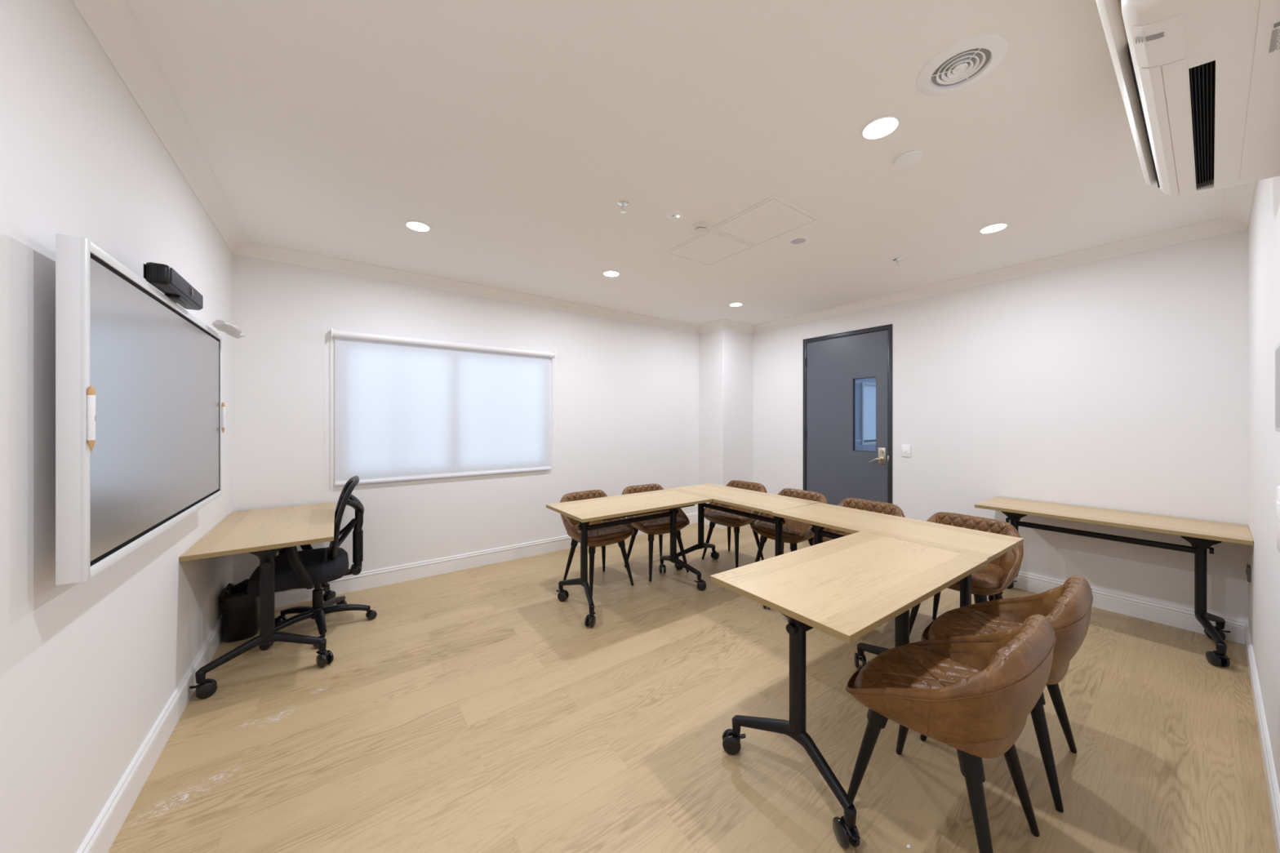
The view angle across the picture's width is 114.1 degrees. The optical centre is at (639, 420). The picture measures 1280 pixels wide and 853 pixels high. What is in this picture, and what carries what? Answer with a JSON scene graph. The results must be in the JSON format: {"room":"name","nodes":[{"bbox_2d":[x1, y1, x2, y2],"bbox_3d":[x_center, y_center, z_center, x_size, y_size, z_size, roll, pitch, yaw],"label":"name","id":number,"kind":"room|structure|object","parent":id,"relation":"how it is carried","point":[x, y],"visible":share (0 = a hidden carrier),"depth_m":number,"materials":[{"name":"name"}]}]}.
{"room":"meeting room","nodes":[
{"label":"meeting room","id":0,"kind":"room"},
{"bbox_2d":[0,0,232,852],"bbox_3d":[-1.663,0.059,1.175,0.120,2.583,4.357,0,0,-36],"label":"wall","id":1,"kind":"structure","parent":0,"point":[88,668],"depth_m":1.13,"materials":[{"name":"paint"}]},
{"bbox_2d":[55,233,222,585],"bbox_3d":[-1.833,-0.026,1.587,0.091,0.847,1.468,0,0,-36],"label":"wall display","id":2,"kind":"object","parent":1,"relation":"attached to","point":[154,369],"visible":1,"depth_m":1.20,"materials":[{"name":"white"}]},
{"bbox_2d":[87,385,95,452],"bbox_3d":[-1.365,-0.004,1.031,0.013,0.165,0.013,0,0,-36],"label":"stylus pen","id":3,"kind":"object","parent":2,"relation":"attached to","point":[91,390],"visible":1,"depth_m":1.03,"materials":[{"name":"white plastic"}]},
{"bbox_2d":[143,262,203,310],"bbox_3d":[-1.739,-0.490,1.562,0.066,0.080,0.429,0,0,-36],"label":"bar","id":4,"kind":"object","parent":2,"relation":"on","point":[162,277],"visible":0.98,"depth_m":1.46,"materials":[{"name":"black plastic"}]},
{"bbox_2d":[170,267,203,308],"bbox_3d":[-1.718,-0.495,1.576,0.005,0.055,0.400,0,0,-36],"label":"grille","id":5,"kind":"object","parent":4,"relation":"attached to","point":[180,286],"depth_m":1.55,"materials":[{"name":"grey plastic"}]},
{"bbox_2d":[221,402,225,433],"bbox_3d":[-2.218,-0.015,2.206,0.013,0.165,0.013,0,0,-36],"label":"stylus pen","id":6,"kind":"object","parent":2,"relation":"attached to","point":[223,406],"visible":1,"depth_m":2.20,"materials":[{"name":"white plastic"}]},
{"bbox_2d":[75,613,222,852],"bbox_3d":[-1.609,1.280,1.214,0.015,0.139,4.117,0,0,-36],"label":"baseboard","id":7,"kind":"structure","parent":1,"relation":"attached to","point":[101,836],"depth_m":1.54,"materials":[{"name":"paint"}]},
{"bbox_2d":[70,0,248,254],"bbox_3d":[-1.579,-1.192,1.236,0.088,0.082,4.117,0,0,-36],"label":"trim","id":8,"kind":"structure","parent":1,"relation":"attached to","point":[112,24],"depth_m":1.55,"materials":[{"name":"paint"}]},
{"bbox_2d":[211,319,245,338],"bbox_3d":[-2.100,-0.462,2.121,0.097,0.037,0.340,0,0,-36],"label":"sensor","id":9,"kind":"object","parent":1,"relation":"attached to","point":[231,330],"visible":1,"depth_m":2.07,"materials":[{"name":"white plastic"}]},
{"bbox_2d":[232,254,699,584],"bbox_3d":[-0.825,0.059,4.401,5.027,2.583,0.120,0,0,-36],"label":"wall","id":10,"kind":"structure","parent":0,"point":[627,393],"depth_m":3.67,"materials":[{"name":"paint"}]},
{"bbox_2d":[331,327,555,487],"bbox_3d":[-1.616,-0.098,3.700,1.830,1.215,0.086,0,0,-36],"label":"roller blind","id":11,"kind":"object","parent":10,"relation":"attached to","point":[406,408],"visible":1,"depth_m":3.59,"materials":[{"name":"fabric"}]},
{"bbox_2d":[234,241,698,333],"bbox_3d":[-0.994,-1.192,4.150,4.459,0.082,0.088,0,0,-36],"label":"trim","id":12,"kind":"structure","parent":10,"relation":"attached to","point":[252,250],"depth_m":3.59,"materials":[{"name":"paint"}]},
{"bbox_2d":[275,511,697,607],"bbox_3d":[-1.015,1.280,4.179,4.459,0.139,0.015,0,0,-36],"label":"baseboard","id":13,"kind":"structure","parent":10,"relation":"attached to","point":[397,574],"depth_m":3.60,"materials":[{"name":"paint"}]},
{"bbox_2d":[124,0,1224,325],"bbox_3d":[0.419,-1.283,2.686,5.267,0.100,4.357,0,0,-36],"label":"ceiling","id":14,"kind":"structure","parent":0,"point":[517,131],"depth_m":1.82,"materials":[{"name":"paint"}]},
{"bbox_2d":[405,220,430,231],"bbox_3d":[-1.404,-1.228,2.621,0.136,0.008,0.136,0,0,-36],"label":"recessed light","id":15,"kind":"object","parent":14,"relation":"in","point":[413,224],"visible":1,"depth_m":2.61,"materials":[{"name":"white plastic"}]},
{"bbox_2d":[603,270,619,276],"bbox_3d":[-0.240,-1.228,3.466,0.136,0.008,0.136,0,0,-36],"label":"recessed light","id":16,"kind":"object","parent":14,"relation":"in","point":[608,273],"visible":1,"depth_m":3.46,"materials":[{"name":"white plastic"}]},
{"bbox_2d":[617,200,628,213],"bbox_3d":[-0.096,-1.208,2.357,0.064,0.049,0.064,0,0,-36],"label":"sprinkler","id":17,"kind":"object","parent":14,"relation":"attached to","point":[621,203],"visible":1,"depth_m":2.35,"materials":[{"name":"silver metal"}]},
{"bbox_2d":[666,210,684,220],"bbox_3d":[0.214,-1.230,2.493,0.112,0.006,0.112,0,0,-36],"label":"recessed light","id":18,"kind":"object","parent":14,"relation":"in","point":[676,215],"visible":1,"depth_m":2.49,"materials":[{"name":"white plastic"}]},
{"bbox_2d":[693,221,708,234],"bbox_3d":[0.383,-1.208,2.613,0.100,0.051,0.100,0,0,-36],"label":"smoke detector","id":19,"kind":"object","parent":14,"relation":"attached to","point":[700,227],"visible":1,"depth_m":2.58,"materials":[{"name":"plastic"}]},
{"bbox_2d":[665,229,755,266],"bbox_3d":[0.502,-1.230,2.982,0.443,0.007,0.461,0,0,-36],"label":"access hatch","id":20,"kind":"object","parent":14,"relation":"attached to","point":[709,248],"visible":1,"depth_m":2.96,"materials":[{"name":"paint"}]},
{"bbox_2d":[728,302,742,306],"bbox_3d":[1.016,-1.228,4.389,0.136,0.008,0.136,0,0,-36],"label":"recessed light","id":21,"kind":"object","parent":14,"relation":"in","point":[735,304],"visible":1,"depth_m":4.36,"materials":[{"name":"white plastic"}]},
{"bbox_2d":[729,302,742,306],"bbox_3d":[1.016,-1.228,4.389,0.126,0.005,0.126,0,0,-36],"label":"diffuser","id":22,"kind":"object","parent":21,"relation":"attached to","point":[732,304],"depth_m":4.38,"materials":[{"name":"white plastic"}]},
{"bbox_2d":[711,195,820,246],"bbox_3d":[0.777,-1.230,2.593,0.455,0.007,0.480,0,0,-36],"label":"access hatch","id":23,"kind":"object","parent":14,"relation":"attached to","point":[774,217],"visible":1,"depth_m":2.56,"materials":[{"name":"paint"}]},
{"bbox_2d":[788,236,808,244],"bbox_3d":[1.083,-1.230,2.840,0.128,0.006,0.128,0,0,-36],"label":"ceiling speaker","id":24,"kind":"object","parent":14,"relation":"attached to","point":[797,240],"visible":1,"depth_m":2.83,"materials":[{"name":"white plastic"}]},
{"bbox_2d":[862,115,898,139],"bbox_3d":[1.008,-1.228,1.740,0.136,0.008,0.136,0,0,-36],"label":"recessed light","id":25,"kind":"object","parent":14,"relation":"in","point":[883,126],"visible":1,"depth_m":1.73,"materials":[{"name":"white plastic"}]},
{"bbox_2d":[893,257,902,266],"bbox_3d":[1.970,-1.208,3.171,0.064,0.049,0.064,0,0,-36],"label":"sprinkler","id":26,"kind":"object","parent":14,"relation":"attached to","point":[896,260],"visible":1,"depth_m":3.17,"materials":[{"name":"silver metal"}]},
{"bbox_2d":[894,148,923,166],"bbox_3d":[1.254,-1.224,1.933,0.112,0.018,0.112,0,0,-36],"label":"ceiling sensor","id":27,"kind":"object","parent":14,"relation":"attached to","point":[909,157],"visible":1,"depth_m":1.92,"materials":[{"name":"white plastic"}]},
{"bbox_2d":[916,33,1008,95],"bbox_3d":[1.116,-1.232,1.445,0.250,0.022,0.250,0,0,-36],"label":"ceiling vent","id":28,"kind":"object","parent":14,"relation":"in","point":[966,62],"visible":1,"depth_m":1.43,"materials":[{"name":"white plastic"}]},
{"bbox_2d":[979,222,1007,233],"bbox_3d":[2.256,-1.228,2.646,0.136,0.008,0.136,0,0,-36],"label":"recessed light","id":29,"kind":"object","parent":14,"relation":"in","point":[995,227],"visible":1,"depth_m":2.64,"materials":[{"name":"white plastic"}]},
{"bbox_2d":[1095,0,1279,195],"bbox_3d":[1.515,-0.950,1.110,1.204,0.324,0.278,0,0,-36],"label":"air conditioner","id":30,"kind":"object","parent":14,"relation":"attached to","point":[1198,81],"visible":1,"depth_m":1.01,"materials":[{"name":"plastic"}]},
{"bbox_2d":[1135,37,1142,43],"bbox_3d":[1.075,-0.820,0.892,0.012,0.012,0.010,0,0,-36],"label":"print","id":31,"kind":"object","parent":30,"relation":"on","point":[1138,40],"depth_m":0.89,"materials":[{"name":"grey plastic"}]},
{"bbox_2d":[1189,60,1214,188],"bbox_3d":[1.613,-0.823,1.186,0.854,0.026,0.035,0,0,-36],"label":"grille","id":32,"kind":"object","parent":30,"relation":"attached to","point":[1202,74],"depth_m":1.15,"materials":[{"name":"black plastic"}]},
{"bbox_2d":[107,523,1276,852],"bbox_3d":[0.419,1.400,2.686,5.267,0.100,4.357,0,0,-36],"label":"floor","id":33,"kind":"structure","parent":0,"point":[478,709],"depth_m":1.73,"materials":[{"name":"brown wood"}]},
{"bbox_2d":[219,578,259,642],"bbox_3d":[-2.514,1.192,2.622,0.194,0.315,0.276,0,0,-36],"label":"waste bin","id":34,"kind":"object","parent":33,"relation":"on","point":[240,611],"visible":0.73,"depth_m":2.53,"materials":[{"name":"black plastic"}]},
{"bbox_2d":[178,502,336,698],"bbox_3d":[-2.229,0.989,2.548,0.576,0.723,1.170,0,0,-36],"label":"folding table","id":35,"kind":"object","parent":33,"relation":"on","point":[263,533],"visible":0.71,"depth_m":2.22,"materials":[{"name":"beige wood"}]},
{"bbox_2d":[247,475,377,650],"bbox_3d":[-2.087,0.865,2.680,0.644,0.968,0.614,0,0,-36],"label":"office chair","id":36,"kind":"object","parent":33,"relation":"on","point":[308,567],"visible":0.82,"depth_m":2.61,"materials":[{"name":"black plastic"}]},
{"bbox_2d":[560,489,634,597],"bbox_3d":[-0.357,0.982,3.431,0.549,0.740,0.501,0,0,-40],"label":"tub chair","id":37,"kind":"object","parent":33,"relation":"on","point":[602,537],"visible":0.54,"depth_m":3.38,"materials":[{"name":"brown leather"}]},
{"bbox_2d":[570,538,577,546],"bbox_3d":[-0.533,0.994,3.424,0.077,0.094,0.053,0,0,10],"label":"socket","id":38,"kind":"object","parent":37,"relation":"attached to","point":[574,543],"depth_m":3.40,"materials":[{"name":"black metal"}]},
{"bbox_2d":[588,546,595,553],"bbox_3d":[-0.374,0.994,3.234,0.053,0.094,0.077,0,0,0],"label":"socket","id":39,"kind":"object","parent":37,"relation":"attached to","point":[591,548],"depth_m":3.20,"materials":[{"name":"black metal"}]},
{"bbox_2d":[566,520,631,542],"bbox_3d":[-0.345,0.902,3.417,0.460,0.065,0.425,0,0,-40],"label":"seat cushion","id":40,"kind":"object","parent":37,"relation":"on","point":[616,533],"depth_m":3.30,"materials":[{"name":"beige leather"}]},
{"bbox_2d":[617,540,625,547],"bbox_3d":[-0.159,0.994,3.413,0.077,0.094,0.053,0,0,10],"label":"socket","id":41,"kind":"object","parent":37,"relation":"attached to","point":[622,544],"depth_m":3.39,"materials":[{"name":"black metal"}]},
{"bbox_2d":[546,488,711,627],"bbox_3d":[-0.060,0.989,3.208,1.170,0.723,0.576,0,0,-36],"label":"folding table","id":42,"kind":"object","parent":33,"relation":"on","point":[584,512],"visible":1,"depth_m":3.09,"materials":[{"name":"brown wood"}]},
{"bbox_2d":[622,484,689,582],"bbox_3d":[0.137,0.982,3.771,0.549,0.740,0.501,0,0,-33],"label":"tub chair","id":43,"kind":"object","parent":33,"relation":"on","point":[660,526],"visible":0.5,"depth_m":3.69,"materials":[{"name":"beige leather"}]},
{"bbox_2d":[648,533,653,541],"bbox_3d":[0.096,0.994,3.577,0.053,0.094,0.077,0,0,7],"label":"socket","id":44,"kind":"object","parent":43,"relation":"attached to","point":[651,536],"depth_m":3.55,"materials":[{"name":"black metal"}]},
{"bbox_2d":[635,511,686,529],"bbox_3d":[0.147,0.902,3.755,0.460,0.065,0.425,0,0,-33],"label":"seat cushion","id":45,"kind":"object","parent":43,"relation":"on","point":[663,523],"depth_m":3.62,"materials":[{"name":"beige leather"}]},
{"bbox_2d":[676,529,680,536],"bbox_3d":[0.331,0.994,3.729,0.077,0.094,0.053,0,0,17],"label":"socket","id":46,"kind":"object","parent":43,"relation":"attached to","point":[678,533],"depth_m":3.70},
{"bbox_2d":[702,480,767,568],"bbox_3d":[0.910,0.982,4.020,0.501,0.740,0.549,0,0,-40],"label":"tub chair","id":47,"kind":"object","parent":33,"relation":"on","point":[715,517],"visible":0.48,"depth_m":3.97,"materials":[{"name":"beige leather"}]},
{"bbox_2d":[704,506,752,522],"bbox_3d":[0.895,0.902,4.008,0.425,0.065,0.460,0,0,-40],"label":"seat cushion","id":48,"kind":"object","parent":47,"relation":"on","point":[713,515],"depth_m":3.90,"materials":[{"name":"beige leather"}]},
{"bbox_2d":[733,527,739,533],"bbox_3d":[0.892,0.994,3.823,0.053,0.094,0.077,0,0,10],"label":"socket","id":49,"kind":"object","parent":47,"relation":"attached to","point":[736,530],"depth_m":3.79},
{"bbox_2d":[667,483,820,608],"bbox_3d":[0.813,0.989,3.497,0.579,0.723,1.170,0,0,-36],"label":"folding table","id":50,"kind":"object","parent":33,"relation":"on","point":[762,502],"visible":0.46,"depth_m":3.41,"materials":[{"name":"beige wood"}]},
{"bbox_2d":[750,488,828,562],"bbox_3d":[1.261,0.982,3.516,0.501,0.740,0.549,0,0,-36],"label":"tub chair","id":51,"kind":"object","parent":33,"relation":"on","point":[794,532],"visible":0.52,"depth_m":3.47,"materials":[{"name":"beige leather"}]},
{"bbox_2d":[760,535,767,542],"bbox_3d":[1.065,0.994,3.547,0.077,0.094,0.053,0,0,4],"label":"socket","id":52,"kind":"object","parent":51,"relation":"attached to","point":[762,540],"depth_m":3.53,"materials":[{"name":"black metal"}]},
{"bbox_2d":[753,518,811,537],"bbox_3d":[1.246,0.902,3.506,0.425,0.065,0.460,0,0,-36],"label":"seat cushion","id":53,"kind":"object","parent":51,"relation":"on","point":[791,528],"depth_m":3.42,"materials":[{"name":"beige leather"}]},
{"bbox_2d":[790,543,796,550],"bbox_3d":[1.230,0.994,3.321,0.053,0.094,0.077,0,0,14],"label":"socket","id":54,"kind":"object","parent":51,"relation":"attached to","point":[793,546],"depth_m":3.29,"materials":[{"name":"black metal"}]},
{"bbox_2d":[808,537,813,545],"bbox_3d":[1.431,0.994,3.466,0.077,0.094,0.053,0,0,4],"label":"socket","id":55,"kind":"object","parent":51,"relation":"attached to","point":[810,540],"depth_m":3.44,"materials":[{"name":"black metal"}]},
{"bbox_2d":[710,531,987,848],"bbox_3d":[0.927,0.989,1.777,1.170,0.723,0.576,0,0,-35],"label":"folding table","id":56,"kind":"object","parent":33,"relation":"on","point":[846,588],"visible":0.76,"depth_m":1.60,"materials":[{"name":"beige wood"}]},
{"bbox_2d":[812,497,905,544],"bbox_3d":[1.601,0.982,3.047,0.501,0.740,0.549,0,0,-37],"label":"tub chair","id":57,"kind":"object","parent":33,"relation":"on","point":[879,507],"visible":0.26,"depth_m":3.15,"materials":[{"name":"brown leather"}]},
{"bbox_2d":[822,532,851,542],"bbox_3d":[1.587,0.902,3.036,0.425,0.065,0.460,0,0,-37],"label":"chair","id":58,"kind":"object","parent":57,"relation":"on","point":[824,539],"depth_m":3.18,"materials":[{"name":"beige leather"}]},
{"bbox_2d":[772,502,1023,607],"bbox_3d":[1.475,0.989,2.524,0.578,0.723,1.170,0,0,-35],"label":"folding table","id":59,"kind":"object","parent":33,"relation":"on","point":[989,546],"visible":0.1,"depth_m":2.39,"materials":[{"name":"beige wood"}]},
{"bbox_2d":[845,614,1055,852],"bbox_3d":[1.015,0.982,1.385,0.549,0.740,0.501,0,0,-36],"label":"tub chair","id":60,"kind":"object","parent":33,"relation":"on","point":[975,695],"visible":1,"depth_m":1.21,"materials":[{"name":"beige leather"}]},
{"bbox_2d":[866,708,888,728],"bbox_3d":[0.820,0.994,1.416,0.077,0.094,0.053,0,0,14],"label":"socket","id":61,"kind":"object","parent":60,"relation":"attached to","point":[875,721],"depth_m":1.40,"materials":[{"name":"black metal"}]},
{"bbox_2d":[853,644,1026,758],"bbox_3d":[1.004,0.902,1.399,0.460,0.065,0.425,0,0,-36],"label":"seat cushion","id":62,"kind":"object","parent":60,"relation":"on","point":[904,666],"depth_m":1.43,"materials":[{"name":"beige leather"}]},
{"bbox_2d":[956,748,985,782],"bbox_3d":[0.966,0.994,1.215,0.053,0.094,0.077,0,0,4],"label":"socket","id":63,"kind":"object","parent":60,"relation":"attached to","point":[971,767],"depth_m":1.19,"materials":[{"name":"black metal"}]},
{"bbox_2d":[909,511,1023,635],"bbox_3d":[1.958,0.982,2.539,0.501,0.740,0.549,0,0,-35],"label":"tub chair","id":64,"kind":"object","parent":33,"relation":"on","point":[996,576],"visible":0.41,"depth_m":2.46,"materials":[{"name":"brown leather"}]},
{"bbox_2d":[955,562,1004,589],"bbox_3d":[1.943,0.902,2.529,0.425,0.065,0.460,0,0,-35],"label":"seat cushion","id":65,"kind":"object","parent":64,"relation":"on","point":[991,576],"depth_m":2.34,"materials":[{"name":"brown leather"}]},
{"bbox_2d":[920,575,1093,812],"bbox_3d":[1.490,0.982,1.707,0.549,0.740,0.501,0,0,-39],"label":"tub chair","id":66,"kind":"object","parent":33,"relation":"on","point":[1067,606],"visible":0.62,"depth_m":1.68,"materials":[{"name":"brown leather"}]},
{"bbox_2d":[927,608,1069,684],"bbox_3d":[1.479,0.902,1.722,0.460,0.065,0.425,0,0,-39],"label":"seat cushion","id":67,"kind":"object","parent":66,"relation":"on","point":[957,622],"depth_m":1.79,"materials":[{"name":"brown leather"}]},
{"bbox_2d":[1035,691,1045,705],"bbox_3d":[1.449,0.994,1.535,0.053,0.094,0.077,0,0,1],"label":"socket","id":68,"kind":"object","parent":66,"relation":"attached to","point":[1041,701],"depth_m":1.50,"materials":[{"name":"black metal"}]},
{"bbox_2d":[974,496,1253,666],"bbox_3d":[3.077,0.989,2.796,0.572,0.723,1.170,0,0,-36],"label":"folding table","id":69,"kind":"object","parent":33,"relation":"on","point":[1202,535],"visible":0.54,"depth_m":2.54,"materials":[{"name":"beige wood"}]},
{"bbox_2d":[699,328,752,503],"bbox_3d":[1.138,0.059,5.492,0.568,2.583,0.421,0,0,-36],"label":"column","id":70,"kind":"structure","parent":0,"point":[726,355],"depth_m":5.31,"materials":[{"name":"paint"}]},
{"bbox_2d":[698,319,723,333],"bbox_3d":[0.898,-1.192,5.263,0.088,0.082,0.509,0,0,-36],"label":"trim","id":71,"kind":"structure","parent":70,"relation":"attached to","point":[718,324],"depth_m":5.27,"materials":[{"name":"paint"}]},
{"bbox_2d":[704,517,723,528],"bbox_3d":[0.907,1.280,5.314,0.015,0.139,0.436,0,0,-36],"label":"baseboard","id":72,"kind":"structure","parent":70,"relation":"attached to","point":[706,522],"depth_m":5.24,"materials":[{"name":"paint"}]},
{"bbox_2d":[723,319,753,333],"bbox_3d":[1.252,-1.192,5.260,0.656,0.082,0.088,0,0,-36],"label":"trim","id":73,"kind":"structure","parent":70,"relation":"attached to","point":[728,324],"depth_m":5.27,"materials":[{"name":"paint"}]},
{"bbox_2d":[854,377,875,451],"bbox_3d":[3.596,0.050,6.750,4.649,2.600,0.100,0,0,-36],"label":"wall","id":74,"kind":"structure","parent":0,"point":[858,446],"depth_m":6.62,"materials":[{"name":"paint"}]},
{"bbox_2d":[854,380,861,441],"bbox_3d":[2.646,-0.150,5.991,2.219,0.960,0.012,0,0,-36],"label":"trim","id":75,"kind":"structure","parent":74,"relation":"attached to","point":[855,381],"depth_m":6.56,"materials":[{"name":"paint"}]},
{"bbox_2d":[861,381,875,444],"bbox_3d":[4.453,-0.115,7.339,2.260,1.020,0.086,0,0,-36],"label":"window","id":76,"kind":"structure","parent":74,"relation":"in","point":[868,391],"depth_m":6.85,"materials":[{"name":"blue glass"}]},
{"bbox_2d":[752,229,1248,621],"bbox_3d":[2.502,0.059,4.198,0.120,2.583,4.357,0,0,-36],"label":"wall","id":77,"kind":"structure","parent":0,"point":[1120,383],"depth_m":3.07,"materials":[{"name":"paint"}]},
{"bbox_2d":[803,324,892,505],"bbox_3d":[2.234,0.197,4.512,0.185,2.306,0.976,0,0,-36],"label":"door","id":78,"kind":"structure","parent":77,"relation":"in","point":[833,468],"depth_m":4.49,"materials":[{"name":"grey paint"}]},
{"bbox_2d":[901,444,910,457],"bbox_3d":[2.564,0.293,3.998,0.014,0.114,0.076,0,0,-36],"label":"light switch","id":79,"kind":"object","parent":77,"relation":"attached to","point":[905,449],"visible":1,"depth_m":4.00,"materials":[{"name":"white plastic"}]},
{"bbox_2d":[752,217,1246,333],"bbox_3d":[2.542,-1.192,3.967,0.088,0.082,3.696,0,0,-36],"label":"trim","id":80,"kind":"structure","parent":77,"relation":"attached to","point":[1220,226],"depth_m":3.22,"materials":[{"name":"paint"}]},
{"bbox_2d":[1013,571,1246,644],"bbox_3d":[2.571,1.280,3.988,0.015,0.139,3.696,0,0,-36],"label":"baseboard","id":81,"kind":"structure","parent":77,"relation":"attached to","point":[1173,615],"depth_m":2.81,"materials":[{"name":"paint"}]},
{"bbox_2d":[1248,176,1279,792],"bbox_3d":[1.664,0.059,0.972,5.027,2.583,0.120,0,0,-36],"label":"wall","id":82,"kind":"structure","parent":0,"point":[1264,228],"depth_m":1.77,"materials":[{"name":"paint"}]},
{"bbox_2d":[1222,181,1257,229],"bbox_3d":[1.603,-1.192,1.056,5.027,0.082,0.088,0,0,-36],"label":"trim","id":83,"kind":"structure","parent":82,"relation":"attached to","point":[1238,200],"depth_m":2.29,"materials":[{"name":"paint"}]},
{"bbox_2d":[1245,564,1250,582],"bbox_3d":[3.447,0.865,2.350,0.110,0.080,0.015,0,0,-36],"label":"power outlet","id":84,"kind":"object","parent":82,"relation":"attached to","point":[1248,566],"visible":1,"depth_m":2.32,"materials":[{"name":"grey plastic"}]},
{"bbox_2d":[1244,621,1279,852],"bbox_3d":[1.624,1.280,1.026,5.027,0.139,0.015,0,0,-36],"label":"baseboard","id":85,"kind":"structure","parent":82,"relation":"attached to","point":[1273,790],"depth_m":1.59,"materials":[{"name":"paint"}]},
{"bbox_2d":[1275,342,1279,431],"bbox_3d":[1.932,-0.099,1.248,0.194,0.265,0.012,0,0,-36],"label":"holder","id":86,"kind":"object","parent":82,"relation":"attached to","point":[1277,348],"visible":1,"depth_m":1.25,"materials":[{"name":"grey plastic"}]},
{"bbox_2d":[1275,485,1279,554],"bbox_3d":[1.955,0.305,1.265,0.130,0.200,0.012,0,0,-36],"label":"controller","id":87,"kind":"object","parent":82,"relation":"attached to","point":[1277,502],"visible":1,"depth_m":1.26,"materials":[{"name":"white plastic"}]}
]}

